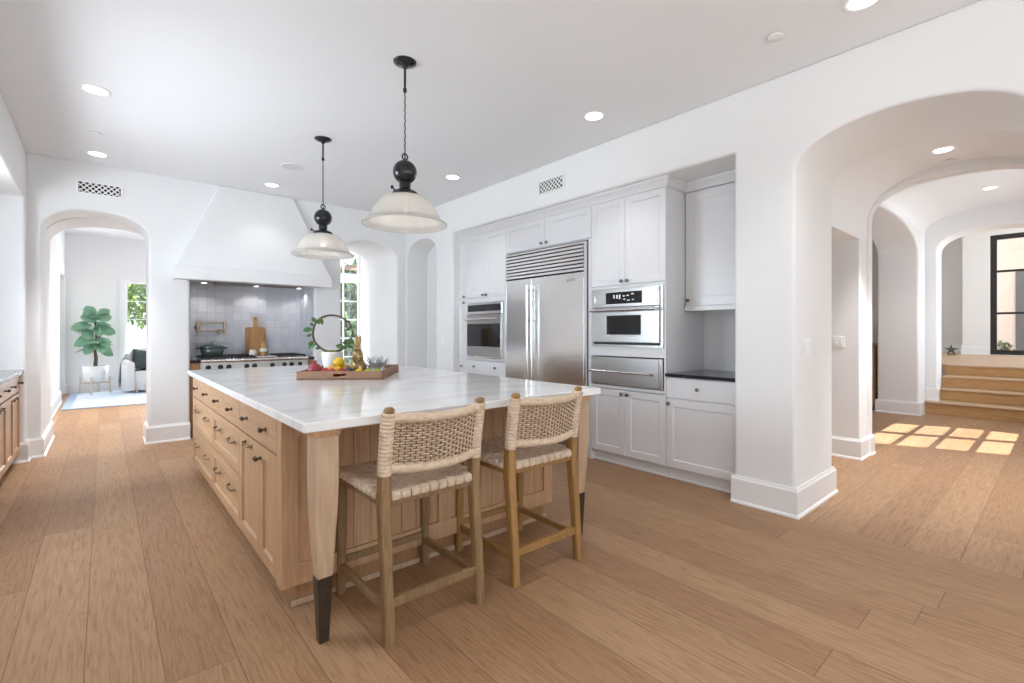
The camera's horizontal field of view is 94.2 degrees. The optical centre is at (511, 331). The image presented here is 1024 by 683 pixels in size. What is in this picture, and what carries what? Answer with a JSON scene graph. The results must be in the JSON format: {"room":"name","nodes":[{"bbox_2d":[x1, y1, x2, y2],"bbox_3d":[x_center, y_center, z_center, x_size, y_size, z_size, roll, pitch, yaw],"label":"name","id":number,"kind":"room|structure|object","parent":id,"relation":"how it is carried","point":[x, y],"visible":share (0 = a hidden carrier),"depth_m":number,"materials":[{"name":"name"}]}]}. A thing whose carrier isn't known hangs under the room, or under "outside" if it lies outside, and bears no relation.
{"room":"kitchen","nodes":[
{"label":"kitchen","id":0,"kind":"room"},
{"bbox_2d":[0,93,26,441],"bbox_3d":[-3.780,-0.265,2.884,0.815,3.070,4.300,0,0,-41],"label":"wall","id":1,"kind":"structure","parent":0,"point":[13,155],"depth_m":4.58,"materials":[{"name":"white paint"}]},
{"bbox_2d":[12,420,54,463],"bbox_3d":[-5.108,1.170,5.045,0.621,0.200,1.618,0,0,-12],"label":"baseboard","id":2,"kind":"structure","parent":1,"relation":"attached to","point":[38,447],"depth_m":4.81,"materials":[{"name":"white paint"}]},
{"bbox_2d":[50,231,64,420],"bbox_3d":[-7.304,-0.405,7.523,0.323,3.350,6.470,0,0,-41],"label":"wall","id":3,"kind":"structure","parent":0,"point":[57,243],"depth_m":8.22,"materials":[{"name":"white paint"}]},
{"bbox_2d":[51,381,120,419],"bbox_3d":[-6.272,1.170,8.684,3.000,0.200,5.650,0,0,-41],"label":"baseboard","id":4,"kind":"structure","parent":3,"relation":"attached to","point":[71,387],"depth_m":9.95,"materials":[{"name":"white paint"}]},
{"bbox_2d":[45,217,141,429],"bbox_3d":[-4.927,-0.390,5.708,1.450,3.320,0.619,0,0,-41],"label":"wall","id":5,"kind":"structure","parent":0,"point":[58,226],"depth_m":5.50,"materials":[{"name":"white paint"}]},
{"bbox_2d":[64,227,144,239],"bbox_3d":[-6.274,-2.120,8.471,3.500,0.120,6.570,0,0,-41],"label":"ceiling","id":6,"kind":"structure","parent":0,"point":[96,231],"depth_m":9.85,"materials":[{"name":"white paint"}]},
{"bbox_2d":[65,233,145,383],"bbox_3d":[-8.229,-0.405,10.859,3.260,3.350,0.200,0,0,-41],"label":"wall","id":7,"kind":"structure","parent":0,"point":[94,265],"depth_m":10.14,"materials":[{"name":"white paint"}]},
{"bbox_2d":[119,276,145,367],"bbox_3d":[-8.205,-0.110,10.715,1.010,2.240,0.050,0,0,-41],"label":"trim","id":8,"kind":"structure","parent":7,"relation":"attached to","point":[122,279],"depth_m":10.43,"materials":[{"name":"white paint"}]},
{"bbox_2d":[125,281,145,353],"bbox_3d":[-8.258,-0.080,10.781,0.805,2.100,0.050,0,0,-41],"label":"window","id":9,"kind":"structure","parent":7,"relation":"in","point":[126,282],"depth_m":10.53,"materials":[{"name":"white paint"}]},
{"bbox_2d":[200,347,223,355],"bbox_3d":[-3.783,0.249,6.003,0.257,0.106,0.257,0,0,-41],"label":"pot","id":10,"kind":"object","parent":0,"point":[205,351],"depth_m":5.90,"materials":[{"name":"green metal"}]},
{"bbox_2d":[27,153,404,437],"bbox_3d":[-3.629,-0.390,6.537,5.800,3.320,1.050,0,0,-41],"label":"wall","id":11,"kind":"structure","parent":0,"point":[166,211],"depth_m":5.53,"materials":[{"name":"white paint"}]},
{"bbox_2d":[76,179,122,198],"bbox_3d":[-4.446,-1.539,5.136,0.389,0.148,0.013,0,0,-41],"label":"air vent","id":12,"kind":"object","parent":11,"relation":"in","point":[82,186],"visible":1,"depth_m":5.13,"materials":[{"name":"grey metal"}]},
{"bbox_2d":[143,421,189,444],"bbox_3d":[-3.628,1.170,6.516,2.272,0.200,1.084,0,0,-41],"label":"baseboard","id":13,"kind":"structure","parent":11,"relation":"attached to","point":[176,431],"depth_m":5.51,"materials":[{"name":"white paint"}]},
{"bbox_2d":[172,186,331,288],"bbox_3d":[-3.391,-1.206,6.260,1.790,1.183,0.680,0,0,-41],"label":"range hood","id":14,"kind":"object","parent":11,"relation":"attached to","point":[242,237],"visible":0.98,"depth_m":5.99,"materials":[{"name":"white paint"}]},
{"bbox_2d":[190,280,313,359],"bbox_3d":[-3.510,-0.145,6.402,1.447,1.030,0.570,0,0,-41],"label":"trim","id":15,"kind":"structure","parent":11,"relation":"attached to","point":[306,293],"depth_m":6.85,"materials":[{"name":"paint"}]},
{"bbox_2d":[191,281,299,357],"bbox_3d":[-3.751,0.300,6.683,1.465,1.940,0.170,0,0,-41],"label":"wall","id":16,"kind":"structure","parent":0,"point":[277,310],"depth_m":6.58,"materials":[{"name":"tile"}]},
{"bbox_2d":[194,321,225,334],"bbox_3d":[-3.991,-0.050,6.296,0.353,0.181,0.085,0,0,-35],"label":"pot filler","id":17,"kind":"object","parent":16,"relation":"attached to","point":[197,326],"visible":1,"depth_m":6.29,"materials":[{"name":"beige metal"}]},
{"bbox_2d":[341,251,368,362],"bbox_3d":[-3.822,-0.280,10.027,2.350,3.100,0.200,0,0,-41],"label":"wall","id":18,"kind":"structure","parent":0,"point":[363,278],"depth_m":10.39,"materials":[{"name":"white paint"}]},
{"bbox_2d":[341,280,359,358],"bbox_3d":[-3.850,-0.065,9.976,1.340,2.070,0.050,0,0,-41],"label":"window","id":19,"kind":"structure","parent":18,"relation":"in","point":[342,281],"depth_m":10.30,"materials":[{"name":"white paint"}]},
{"bbox_2d":[341,254,359,274],"bbox_3d":[-3.850,-1.455,9.976,1.340,0.450,0.050,0,0,-41],"label":"window","id":20,"kind":"structure","parent":18,"relation":"in","point":[358,256],"depth_m":10.37,"materials":[{"name":"white paint"}]},
{"bbox_2d":[0,0,980,211],"bbox_3d":[-0.269,-1.890,2.634,5.820,0.180,11.350,0,0,-41],"label":"ceiling","id":21,"kind":"structure","parent":0,"point":[227,93],"depth_m":3.30,"materials":[{"name":"white paint"}]},
{"bbox_2d":[78,83,111,96],"bbox_3d":[-3.100,-1.797,3.539,0.192,0.006,0.192,0,0,-41],"label":"recessed light","id":22,"kind":"object","parent":21,"relation":"in","point":[92,89],"visible":1,"depth_m":3.54,"materials":[{"name":"white plastic"}]},
{"bbox_2d":[91,131,102,135],"bbox_3d":[-3.753,-1.794,4.304,0.088,0.012,0.088,0,0,-41],"label":"sprinkler cover","id":23,"kind":"object","parent":21,"relation":"attached to","point":[92,132],"visible":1,"depth_m":4.29,"materials":[{"name":"white plastic"}]},
{"bbox_2d":[85,150,109,157],"bbox_3d":[-4.194,-1.797,4.815,0.192,0.006,0.192,0,0,-41],"label":"recessed light","id":24,"kind":"object","parent":21,"relation":"in","point":[92,153],"visible":1,"depth_m":4.82,"materials":[{"name":"white plastic"}]},
{"bbox_2d":[263,183,279,187],"bbox_3d":[-2.940,-1.797,5.826,0.192,0.006,0.192,0,0,-41],"label":"recessed light","id":25,"kind":"object","parent":21,"relation":"in","point":[273,185],"visible":1,"depth_m":5.83,"materials":[{"name":"white plastic"}]},
{"bbox_2d":[281,163,304,170],"bbox_3d":[-2.389,-1.798,5.191,0.242,0.005,0.242,0,0,-41],"label":"ceiling speaker","id":26,"kind":"object","parent":21,"relation":"attached to","point":[289,166],"visible":1,"depth_m":5.20,"materials":[{"name":"white"}]},
{"bbox_2d":[290,136,354,259],"bbox_3d":[-1.762,-1.256,4.439,0.559,1.088,0.559,0,0,28],"label":"pendant lamp","id":27,"kind":"object","parent":21,"relation":"hanging from","point":[321,244],"visible":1,"depth_m":4.38,"materials":[{"name":"grey glass"}]},
{"bbox_2d":[361,55,446,233],"bbox_3d":[-0.714,-1.256,3.172,0.559,1.088,0.559,0,0,-20],"label":"pendant lamp","id":28,"kind":"object","parent":21,"relation":"hanging from","point":[402,210],"visible":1,"depth_m":3.13,"materials":[{"name":"grey glass"}]},
{"bbox_2d":[445,175,460,179],"bbox_3d":[-0.688,-1.797,5.535,0.192,0.006,0.192,0,0,-41],"label":"recessed light","id":29,"kind":"object","parent":21,"relation":"in","point":[449,177],"visible":1,"depth_m":5.54,"materials":[{"name":"white plastic"}]},
{"bbox_2d":[582,111,605,120],"bbox_3d":[0.683,-1.797,3.966,0.192,0.006,0.192,0,0,-41],"label":"recessed light","id":30,"kind":"object","parent":21,"relation":"in","point":[591,115],"visible":1,"depth_m":3.96,"materials":[{"name":"white plastic"}]},
{"bbox_2d":[768,32,783,41],"bbox_3d":[1.604,-1.794,2.892,0.088,0.012,0.088,0,0,-41],"label":"sprinkler cover","id":31,"kind":"object","parent":21,"relation":"attached to","point":[776,36],"visible":1,"depth_m":2.88,"materials":[{"name":"white plastic"}]},
{"bbox_2d":[842,0,881,12],"bbox_3d":[1.908,-1.797,2.584,0.192,0.006,0.192,0,0,-41],"label":"recessed light","id":32,"kind":"object","parent":21,"relation":"in","point":[849,6],"visible":1,"depth_m":2.62,"materials":[{"name":"white plastic"}]},
{"bbox_2d":[0,393,1023,682],"bbox_3d":[-0.489,1.330,6.562,13.800,0.120,18.600,0,0,-41],"label":"floor","id":33,"kind":"structure","parent":0,"point":[121,562],"depth_m":2.38,"materials":[{"name":"brown wood"}]},
{"bbox_2d":[0,382,10,478],"bbox_3d":[-4.192,0.836,3.505,0.638,0.868,0.820,0,0,-41],"label":"base cabinet","id":34,"kind":"object","parent":33,"relation":"on","point":[3,388],"visible":0.99,"depth_m":3.90,"materials":[{"name":"brown wood"}]},
{"bbox_2d":[5,375,23,468],"bbox_3d":[-4.726,0.836,4.128,0.638,0.868,0.820,0,0,-41],"label":"base cabinet","id":35,"kind":"object","parent":33,"relation":"on","point":[13,397],"visible":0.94,"depth_m":4.29,"materials":[{"name":"brown wood"}]},
{"bbox_2d":[61,390,145,410],"bbox_3d":[-7.192,1.263,9.595,2.630,0.014,2.770,0,0,-41],"label":"rug","id":36,"kind":"object","parent":33,"relation":"on","point":[84,400],"visible":0.44,"depth_m":8.86,"materials":[{"name":"fabric"}]},
{"bbox_2d":[71,306,115,394],"bbox_3d":[-8.577,0.362,9.761,0.700,1.789,0.645,0,0,-41],"label":"fig tree","id":37,"kind":"object","parent":36,"relation":"on","point":[95,373],"visible":1,"depth_m":9.69,"materials":[{"name":"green plant"}]},
{"bbox_2d":[121,347,145,392],"bbox_3d":[-7.793,0.795,10.215,0.785,0.920,0.940,0,0,44],"label":"armchair","id":38,"kind":"object","parent":36,"relation":"on","point":[132,379],"visible":0.46,"depth_m":9.81,"materials":[{"name":"white fabric"}]},
{"bbox_2d":[118,348,138,386],"bbox_3d":[-8.121,0.749,10.097,0.257,0.794,0.500,0,0,-10],"label":"throw blanket","id":39,"kind":"object","parent":38,"relation":"on","point":[128,356],"visible":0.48,"depth_m":9.96,"materials":[{"name":"white fabric"}]},
{"bbox_2d":[132,348,145,368],"bbox_3d":[-7.917,0.597,10.243,0.190,0.495,0.531,0,0,29],"label":"cushion","id":40,"kind":"object","parent":38,"relation":"on","point":[138,356],"visible":0.52,"depth_m":10.12,"materials":[{"name":"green fabric"}]},
{"bbox_2d":[135,370,145,389],"bbox_3d":[-7.737,1.010,10.161,0.630,0.390,0.630,0,0,44],"label":"seat cushion","id":41,"kind":"object","parent":38,"relation":"on","point":[140,375],"depth_m":9.86,"materials":[{"name":"white fabric"}]},
{"bbox_2d":[190,359,199,437],"bbox_3d":[-4.002,0.806,5.946,0.105,0.928,0.602,0,0,-41],"label":"base cabinet","id":42,"kind":"object","parent":33,"relation":"on","point":[194,364],"visible":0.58,"depth_m":5.71,"materials":[{"name":"brown wood"}]},
{"bbox_2d":[196,353,307,369],"bbox_3d":[-3.465,0.786,6.366,1.252,0.968,0.664,0,0,-41],"label":"range","id":43,"kind":"object","parent":33,"relation":"on","point":[226,361],"visible":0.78,"depth_m":6.17,"materials":[{"name":"silver metal"}]},
{"bbox_2d":[196,341,226,355],"bbox_3d":[-3.783,0.210,6.003,0.288,0.184,0.262,0,0,0],"label":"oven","id":44,"kind":"object","parent":43,"relation":"on","point":[211,349],"visible":1,"depth_m":5.91,"materials":[{"name":"green metal"}]},
{"bbox_2d":[197,355,301,359],"bbox_3d":[-3.492,0.360,6.398,1.252,0.050,0.580,0,0,-41],"label":"cooktop","id":45,"kind":"object","parent":43,"relation":"in","point":[199,357],"depth_m":6.19,"materials":[{"name":"black metal"}]},
{"bbox_2d":[249,349,256,354],"bbox_3d":[-3.471,0.268,6.376,0.092,0.090,0.092,0,0,-41],"label":"jar","id":46,"kind":"object","parent":43,"relation":"on","point":[252,351],"visible":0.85,"depth_m":6.34,"materials":[{"name":"white ceramic"}]},
{"bbox_2d":[249,317,261,354],"bbox_3d":[-3.564,0.059,6.615,0.150,0.543,0.083,0,0,-41],"label":"cutting board","id":47,"kind":"object","parent":43,"relation":"on","point":[255,334],"visible":0.79,"depth_m":6.61,"materials":[{"name":"brown wood"}]},
{"bbox_2d":[245,327,265,353],"bbox_3d":[-3.585,0.132,6.659,0.250,0.400,0.068,0,0,-41],"label":"cutting board","id":48,"kind":"object","parent":43,"relation":"on","point":[247,329],"visible":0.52,"depth_m":6.60,"materials":[{"name":"brown wood"}]},
{"bbox_2d":[260,338,266,354],"bbox_3d":[-3.354,0.200,6.424,0.091,0.228,0.091,0,0,-41],"label":"oil bottle","id":49,"kind":"object","parent":43,"relation":"on","point":[263,347],"visible":0.96,"depth_m":6.39,"materials":[{"name":"brown"}]},
{"bbox_2d":[301,355,313,364],"bbox_3d":[-2.977,0.806,6.825,0.080,0.928,0.602,0,0,-41],"label":"base cabinet","id":50,"kind":"object","parent":33,"relation":"on","point":[310,358],"visible":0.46,"depth_m":6.60,"materials":[{"name":"brown wood"}]},
{"bbox_2d":[192,378,590,644],"bbox_3d":[-1.189,0.831,3.617,1.768,0.879,3.161,0,0,-41],"label":"kitchen island","id":51,"kind":"object","parent":33,"relation":"on","point":[279,483],"visible":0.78,"depth_m":2.44,"materials":[{"name":"brown wood"}]},
{"bbox_2d":[187,362,599,433],"bbox_3d":[-1.206,0.370,3.665,1.784,0.040,3.335,0,0,-41],"label":"island countertop","id":52,"kind":"structure","parent":51,"relation":"on","point":[306,406],"depth_m":2.75,"materials":[{"name":"stone"}]},
{"bbox_2d":[296,364,398,379],"bbox_3d":[-1.282,0.318,3.825,0.610,0.064,0.714,0,0,-4],"label":"serving tray","id":53,"kind":"object","parent":52,"relation":"on","point":[390,369],"visible":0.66,"depth_m":3.48,"materials":[{"name":"wood"}]},
{"bbox_2d":[307,360,321,370],"bbox_3d":[-1.481,0.274,3.576,0.104,0.123,0.103,0,0,-4],"label":"pomegranate","id":54,"kind":"object","parent":53,"relation":"on","point":[314,366],"visible":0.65,"depth_m":3.54,"materials":[{"name":"food"}]},
{"bbox_2d":[303,314,357,367],"bbox_3d":[-1.475,0.096,3.868,0.423,0.479,0.170,0,0,-21],"label":"planter","id":55,"kind":"object","parent":53,"relation":"on","point":[328,356],"visible":0.87,"depth_m":3.86,"materials":[{"name":"white ceramic"}]},
{"bbox_2d":[349,336,366,370],"bbox_3d":[-1.196,0.184,3.696,0.137,0.308,0.174,0,0,26],"label":"rabbit figurine","id":56,"kind":"object","parent":53,"relation":"on","point":[357,355],"visible":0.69,"depth_m":3.66,"materials":[{"name":"gold metal"}]},
{"bbox_3d":[-1.072,0.304,3.753,0.146,0.062,0.319,0,0,-4],"label":"glass dish","id":57,"kind":"object","parent":53,"relation":"on","visible":0},
{"bbox_2d":[362,356,382,370],"bbox_3d":[-1.078,0.247,3.711,0.139,0.136,0.150,0,0,25],"label":"ornament","id":58,"kind":"object","parent":57,"relation":"in","point":[371,362],"visible":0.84,"depth_m":3.70,"materials":[{"name":"silver metal"}]},
{"bbox_2d":[374,355,388,369],"bbox_3d":[-1.038,0.248,3.806,0.141,0.135,0.155,0,0,26],"label":"ornament","id":59,"kind":"object","parent":57,"relation":"in","point":[381,366],"visible":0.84,"depth_m":3.79,"materials":[{"name":"silver metal"}]},
{"bbox_3d":[-1.325,0.294,3.722,0.073,0.083,0.089,0,0,-40],"label":"lemon","id":60,"kind":"object","parent":53,"relation":"on","visible":0},
{"bbox_2d":[333,357,344,366],"bbox_3d":[-1.338,0.230,3.681,0.089,0.083,0.073,0,0,-13],"label":"lemon","id":61,"kind":"object","parent":60,"relation":"on","point":[339,361],"visible":0.9,"depth_m":3.65,"materials":[{"name":"yellow food"}]},
{"bbox_2d":[336,397,485,648],"bbox_3d":[-0.478,0.787,2.260,0.522,0.965,0.608,0,0,-41],"label":"counter stool","id":62,"kind":"object","parent":33,"relation":"on","point":[421,475],"visible":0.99,"depth_m":2.10,"materials":[{"name":"brown wood"}]},
{"bbox_2d":[459,238,466,372],"bbox_3d":[-0.460,0.000,6.658,0.631,2.540,0.172,0,0,-41],"label":"pantry cabinet","id":63,"kind":"object","parent":33,"relation":"on","point":[462,243],"visible":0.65,"depth_m":6.48,"materials":[{"name":"white paint"}]},
{"bbox_2d":[466,228,506,376],"bbox_3d":[-0.130,0.000,6.274,0.631,2.540,0.839,0,0,-41],"label":"tall cabinet","id":64,"kind":"object","parent":33,"relation":"on","point":[486,252],"visible":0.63,"depth_m":6.06,"materials":[{"name":"white paint"}]},
{"bbox_2d":[463,301,503,359],"bbox_3d":[-0.171,-0.021,6.238,0.659,0.718,0.751,0,0,-41],"label":"wall oven","id":65,"kind":"object","parent":64,"relation":"in","point":[485,320],"visible":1,"depth_m":6.02,"materials":[{"name":"silver metal"}]},
{"bbox_2d":[454,386,582,587],"bbox_3d":[0.045,0.787,2.708,0.522,0.965,0.608,0,0,-40],"label":"counter stool","id":66,"kind":"object","parent":33,"relation":"on","point":[513,454],"visible":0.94,"depth_m":2.53,"materials":[{"name":"wicker"}]},
{"bbox_2d":[505,241,587,445],"bbox_3d":[0.543,0.165,5.437,0.698,2.170,1.262,0,0,-41],"label":"refrigerator","id":67,"kind":"object","parent":33,"relation":"on","point":[546,290],"visible":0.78,"depth_m":5.16,"materials":[{"name":"silver metal"}]},
{"bbox_2d":[506,206,594,458],"bbox_3d":[0.577,0.000,5.449,0.631,2.540,1.333,0,0,-41],"label":"tall cabinet","id":68,"kind":"object","parent":33,"relation":"on","point":[574,226],"visible":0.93,"depth_m":5.06,"materials":[{"name":"white paint"}]},
{"bbox_2d":[589,186,702,474],"bbox_3d":[1.282,0.000,4.630,0.736,2.540,0.829,0,0,-41],"label":"tall cabinet","id":69,"kind":"object","parent":33,"relation":"on","point":[639,239],"depth_m":4.36,"materials":[{"name":"white paint"}]},
{"bbox_2d":[589,284,663,347],"bbox_3d":[1.216,-0.138,4.577,0.594,0.555,0.799,0,0,-41],"label":"wall oven","id":70,"kind":"object","parent":69,"relation":"in","point":[627,316],"visible":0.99,"depth_m":4.37,"materials":[{"name":"silver metal"}]},
{"bbox_2d":[666,377,734,490],"bbox_3d":[1.782,0.828,4.085,0.686,0.885,0.642,0,0,-41],"label":"base cabinet","id":71,"kind":"object","parent":33,"relation":"on","point":[700,413],"visible":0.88,"depth_m":3.89,"materials":[{"name":"white paint"}]},
{"bbox_2d":[665,369,734,381],"bbox_3d":[1.791,0.370,4.092,0.697,0.028,0.638,0,0,-41],"label":"countertop","id":72,"kind":"structure","parent":71,"relation":"on","point":[705,374],"depth_m":3.99,"materials":[{"name":"black stone"}]},
{"bbox_2d":[872,343,877,409],"bbox_3d":[5.656,0.730,8.274,0.441,1.080,1.200,0,0,-41],"label":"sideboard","id":73,"kind":"object","parent":33,"relation":"on","point":[874,345],"visible":0.11,"depth_m":7.71,"materials":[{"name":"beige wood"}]},
{"bbox_2d":[924,364,1023,422],"bbox_3d":[7.426,0.907,7.084,1.041,0.725,1.850,0,0,-41],"label":"staircase","id":74,"kind":"structure","parent":33,"relation":"on","point":[993,381],"depth_m":7.29,"materials":[{"name":"brown wood"}]},
{"bbox_3d":[-3.659,0.836,2.883,0.638,0.868,0.820,0,0,-41],"label":"base cabinet","id":75,"kind":"object","parent":33,"relation":"on","visible":0},
{"bbox_2d":[0,369,23,384],"bbox_3d":[-4.199,0.383,3.496,0.645,0.035,2.455,0,0,-41],"label":"countertop","id":76,"kind":"structure","parent":75,"relation":"on","point":[5,375],"depth_m":4.13,"materials":[{"name":"grey stone"}]},
{"bbox_2d":[405,0,1023,487],"bbox_3d":[1.930,-0.265,3.894,0.800,3.070,10.200,0,0,-41],"label":"wall","id":77,"kind":"structure","parent":0,"point":[787,139],"depth_m":3.41,"materials":[{"name":"white paint"}]},
{"bbox_2d":[427,246,436,369],"bbox_3d":[-1.004,-0.080,7.444,0.235,2.700,0.910,0,0,-41],"label":"arched niche","id":78,"kind":"object","parent":77,"relation":"in","point":[432,256],"visible":0.07,"depth_m":7.57,"materials":[{"name":"white paint"}]},
{"bbox_2d":[538,173,563,196],"bbox_3d":[0.409,-1.558,5.043,0.013,0.165,0.389,0,0,-41],"label":"air vent","id":79,"kind":"object","parent":77,"relation":"in","point":[554,183],"visible":1,"depth_m":5.03,"materials":[{"name":"grey metal"}]},
{"bbox_2d":[456,170,734,239],"bbox_3d":[0.611,-1.304,5.176,0.365,0.082,3.823,0,0,-41],"label":"trim","id":80,"kind":"structure","parent":77,"relation":"attached to","point":[667,180],"depth_m":4.52,"materials":[{"name":"white paint"}]},
{"bbox_2d":[594,456,730,492],"bbox_3d":[0.552,1.261,5.120,0.012,0.018,3.805,0,0,-41],"label":"trim","id":81,"kind":"structure","parent":77,"relation":"attached to","point":[595,457],"depth_m":4.17,"materials":[{"name":"white paint"}]},
{"bbox_2d":[730,466,838,519],"bbox_3d":[2.117,1.170,3.676,0.868,0.200,0.464,0,0,-41],"label":"baseboard","id":82,"kind":"structure","parent":77,"relation":"attached to","point":[787,501],"depth_m":3.42,"materials":[{"name":"white paint"}]},
{"bbox_2d":[803,338,810,354],"bbox_3d":[2.112,0.105,3.405,0.162,0.116,0.010,0,0,-41],"label":"light switch","id":83,"kind":"object","parent":77,"relation":"attached to","point":[806,342],"visible":1,"depth_m":3.39,"materials":[{"name":"white plastic"}]},
{"bbox_2d":[703,309,734,370],"bbox_3d":[1.038,-0.045,5.546,0.045,2.630,3.850,0,0,-41],"label":"wall","id":84,"kind":"structure","parent":0,"point":[718,325],"depth_m":4.46,"materials":[{"name":"white paint"}]},
{"bbox_2d":[685,181,734,311],"bbox_3d":[1.907,-0.730,4.191,0.383,1.080,0.642,0,0,-41],"label":"upper cabinet","id":85,"kind":"object","parent":84,"relation":"attached to","point":[710,212],"visible":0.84,"depth_m":4.15,"materials":[{"name":"white paint"}]},
{"bbox_2d":[832,226,858,438],"bbox_3d":[2.829,-0.180,4.467,1.310,2.900,0.400,0,0,-41],"label":"wall","id":86,"kind":"structure","parent":0,"point":[845,246],"depth_m":4.82,"materials":[{"name":"white paint"}]},
{"bbox_2d":[832,336,843,347],"bbox_3d":[3.336,0.100,4.875,0.010,0.116,0.116,0,0,-41],"label":"light switch","id":87,"kind":"object","parent":86,"relation":"attached to","point":[837,341],"visible":0.86,"depth_m":4.87,"materials":[{"name":"white plastic"}]},
{"bbox_2d":[859,238,866,438],"bbox_3d":[3.168,-0.280,5.416,0.440,3.100,1.400,0,0,-41],"label":"pier","id":88,"kind":"object","parent":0,"point":[862,244],"visible":0.12,"depth_m":4.82,"materials":[{"name":"white paint"}]},
{"bbox_2d":[872,204,924,401],"bbox_3d":[4.989,-0.380,6.549,3.800,3.300,0.510,0,0,-41],"label":"wall","id":89,"kind":"structure","parent":0,"point":[900,246],"depth_m":7.38,"materials":[{"name":"white paint"}]},
{"bbox_2d":[832,130,1023,241],"bbox_3d":[3.460,-1.331,3.954,1.596,0.797,1.980,0,0,-41],"label":"vault","id":90,"kind":"object","parent":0,"point":[854,193],"visible":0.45,"depth_m":4.24,"materials":[{"name":"white paint"}]},
{"bbox_2d":[929,146,957,153],"bbox_3d":[3.720,-1.570,4.111,0.192,0.006,0.192,0,0,-41],"label":"recessed light","id":91,"kind":"object","parent":90,"relation":"attached to","point":[945,149],"visible":1,"depth_m":4.10,"materials":[{"name":"white plastic"}]},
{"bbox_2d":[867,157,1023,435],"bbox_3d":[4.527,-0.330,4.053,0.150,3.200,2.460,0,0,-41],"label":"wall","id":92,"kind":"structure","parent":0,"point":[991,163],"depth_m":4.69,"materials":[{"name":"white paint"}]},
{"bbox_2d":[872,201,1023,387],"bbox_3d":[7.334,-0.730,7.078,0.450,4.000,7.400,0,0,-41],"label":"wall","id":93,"kind":"structure","parent":0,"point":[943,231],"depth_m":7.51,"materials":[{"name":"white paint"}]},
{"bbox_2d":[925,387,940,400],"bbox_3d":[6.681,0.980,7.553,0.144,0.200,0.169,0,0,-41],"label":"baseboard","id":94,"kind":"structure","parent":93,"relation":"attached to","point":[933,394],"depth_m":7.52,"materials":[{"name":"white paint"}]},
{"bbox_2d":[941,237,962,344],"bbox_3d":[10.791,-1.030,13.071,1.000,3.400,2.800,0,0,-41],"label":"wall","id":95,"kind":"structure","parent":0,"point":[952,253],"depth_m":12.56,"materials":[{"name":"white paint"}]},
{"bbox_2d":[941,345,986,354],"bbox_3d":[10.740,0.445,12.797,1.034,0.200,2.950,0,0,-41],"label":"baseboard","id":96,"kind":"structure","parent":95,"relation":"attached to","point":[974,350],"depth_m":11.60,"materials":[{"name":"white paint"}]},
{"bbox_2d":[881,169,1023,233],"bbox_3d":[5.636,-1.770,5.794,3.796,0.420,2.460,0,0,-41],"label":"vault","id":97,"kind":"object","parent":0,"point":[921,205],"visible":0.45,"depth_m":6.33,"materials":[{"name":"white paint"}]},
{"bbox_2d":[979,186,999,190],"bbox_3d":[6.213,-1.870,6.196,0.192,0.006,0.192,0,0,-41],"label":"recessed light","id":98,"kind":"object","parent":97,"relation":"attached to","point":[990,187],"visible":1,"depth_m":6.20,"materials":[{"name":"white plastic"}]},
{"bbox_2d":[941,352,1023,371],"bbox_3d":[10.268,0.608,9.594,6.520,0.124,7.400,0,0,-41],"label":"floor","id":99,"kind":"structure","parent":0,"point":[958,359],"depth_m":9.11,"materials":[{"name":"brown wood"}]},
{"bbox_2d":[945,345,957,354],"bbox_3d":[10.482,0.416,11.357,0.257,0.257,0.090,0,0,42],"label":"starfish ornament","id":100,"kind":"object","parent":99,"relation":"on","point":[950,349],"visible":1,"depth_m":11.34,"materials":[{"name":"grey metal"}]},
{"bbox_2d":[963,228,1023,355],"bbox_3d":[12.688,-1.030,9.936,0.200,3.400,4.770,0,0,-41],"label":"wall","id":101,"kind":"structure","parent":0,"point":[976,246],"depth_m":11.48,"materials":[{"name":"white paint"}]},
{"bbox_2d":[990,232,1023,354],"bbox_3d":[12.107,-0.877,10.537,0.080,2.825,2.140,0,0,-41],"label":"window","id":102,"kind":"structure","parent":101,"relation":"in","point":[993,239],"depth_m":11.26,"materials":[{"name":"black paint"}]},
{"label":"outside","id":103,"kind":"structure","parent":0,"visible":0},
{"bbox_2d":[341,264,356,270],"bbox_3d":[-4.609,-1.540,12.161,2.774,0.140,2.783,0,0,7],"label":"eave","id":104,"kind":"object","parent":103,"point":[351,267],"visible":0.07,"depth_m":11.18,"materials":[{"name":"brown"}]},
{"bbox_3d":[4.049,-0.380,7.607,3.950,3.300,2.320,0,0,-41],"label":"wall","id":105,"kind":"structure","parent":0,"visible":0},
{"bbox_2d":[832,398,925,460],"bbox_3d":[4.141,1.170,7.173,4.274,0.200,2.899,0,0,-41],"label":"baseboard","id":106,"kind":"structure","parent":105,"relation":"attached to","point":[857,449],"depth_m":4.90,"materials":[{"name":"white paint"}]},
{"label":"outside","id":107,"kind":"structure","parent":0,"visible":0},
{"bbox_3d":[0.812,1.535,10.575,75.000,0.270,75.000,0,0,-41],"label":"ground","id":108,"kind":"structure","parent":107,"visible":0},
{"bbox_2d":[128,283,145,330],"bbox_3d":[-10.580,-0.326,13.960,2.371,3.456,2.299,0,0,-24],"label":"tree","id":109,"kind":"object","parent":108,"relation":"on","point":[139,289],"visible":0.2,"depth_m":13.38,"materials":[{"name":"green plant"}]},
{"bbox_2d":[341,258,356,362],"bbox_3d":[-4.354,-0.231,13.672,2.620,3.784,2.612,0,0,-25],"label":"tree","id":110,"kind":"object","parent":108,"relation":"on","point":[350,293],"visible":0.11,"depth_m":12.84,"materials":[{"name":"green plant"}]},
{"bbox_2d":[941,237,1023,385],"bbox_3d":[13.693,-1.040,12.068,3.700,4.880,8.500,0,0,-41],"label":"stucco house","id":111,"kind":"structure","parent":108,"relation":"on","point":[1010,252],"depth_m":13.54,"materials":[{"name":"beige paint"}]},
{"bbox_2d":[997,340,1014,349],"bbox_3d":[12.604,0.808,12.374,0.676,1.196,0.680,0,0,9],"label":"tree","id":112,"kind":"object","parent":108,"relation":"on","point":[1001,343],"visible":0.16,"depth_m":12.21,"materials":[{"name":"green plant"}]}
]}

